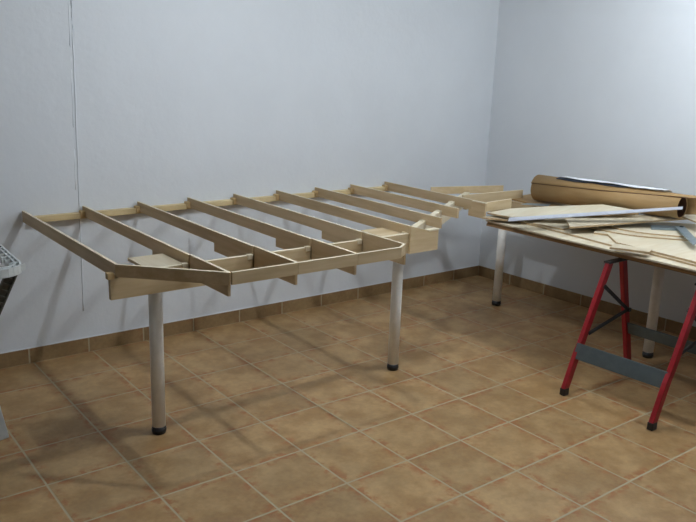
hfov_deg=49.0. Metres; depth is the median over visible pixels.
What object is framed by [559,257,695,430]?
trestle
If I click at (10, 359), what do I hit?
baseboard
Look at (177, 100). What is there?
wall
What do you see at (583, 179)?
paper sheet
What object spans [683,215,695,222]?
plank
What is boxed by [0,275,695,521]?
floor
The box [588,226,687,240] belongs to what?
board
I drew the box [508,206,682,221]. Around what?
straightedge
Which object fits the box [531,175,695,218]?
roll
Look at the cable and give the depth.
4.12 m
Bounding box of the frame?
[22,181,664,434]
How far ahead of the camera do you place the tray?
3.30 m
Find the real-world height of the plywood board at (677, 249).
0.012 m
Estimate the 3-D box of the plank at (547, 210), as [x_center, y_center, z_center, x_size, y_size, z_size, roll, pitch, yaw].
[1.333,-0.306,4.753,0.913,0.089,0.216,4,14,6]
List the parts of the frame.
mounting plate, leg, mounting plate, leg, beam plate, plate, leg, leg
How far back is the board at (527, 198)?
5.25 m
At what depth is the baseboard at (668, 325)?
5.68 m
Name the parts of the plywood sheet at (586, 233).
plywood strip, plywood strip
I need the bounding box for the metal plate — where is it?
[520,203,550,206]
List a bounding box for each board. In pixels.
[512,194,638,217]
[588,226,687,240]
[594,230,695,263]
[607,222,695,237]
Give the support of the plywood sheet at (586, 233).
on the plywood sheet at (512, 224)
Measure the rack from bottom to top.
0.795 m
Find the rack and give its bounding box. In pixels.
[0,244,25,439]
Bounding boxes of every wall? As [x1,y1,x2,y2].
[0,0,499,352]
[479,0,695,326]
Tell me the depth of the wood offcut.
4.02 m
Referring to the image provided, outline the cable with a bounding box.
[68,0,83,310]
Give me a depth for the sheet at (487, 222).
4.41 m
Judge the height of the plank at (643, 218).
0.064 m
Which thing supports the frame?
on the floor
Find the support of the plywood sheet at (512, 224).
on the sheet at (487, 222)
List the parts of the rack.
leg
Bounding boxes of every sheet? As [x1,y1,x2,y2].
[482,215,695,266]
[486,217,695,271]
[486,223,695,275]
[487,222,695,272]
[556,177,627,186]
[562,176,672,192]
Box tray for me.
[0,244,25,278]
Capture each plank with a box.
[487,204,641,217]
[566,214,686,228]
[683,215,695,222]
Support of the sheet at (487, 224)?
on the trestle
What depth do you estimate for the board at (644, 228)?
4.54 m
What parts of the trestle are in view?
leg, leg, leg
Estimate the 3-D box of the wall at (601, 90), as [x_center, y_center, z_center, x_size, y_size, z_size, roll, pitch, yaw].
[2.953,-0.516,4.063,0.100,2.520,5.613,-10,18,-38]
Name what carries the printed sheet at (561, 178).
on the roll
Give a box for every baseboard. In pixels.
[0,265,478,368]
[478,265,695,339]

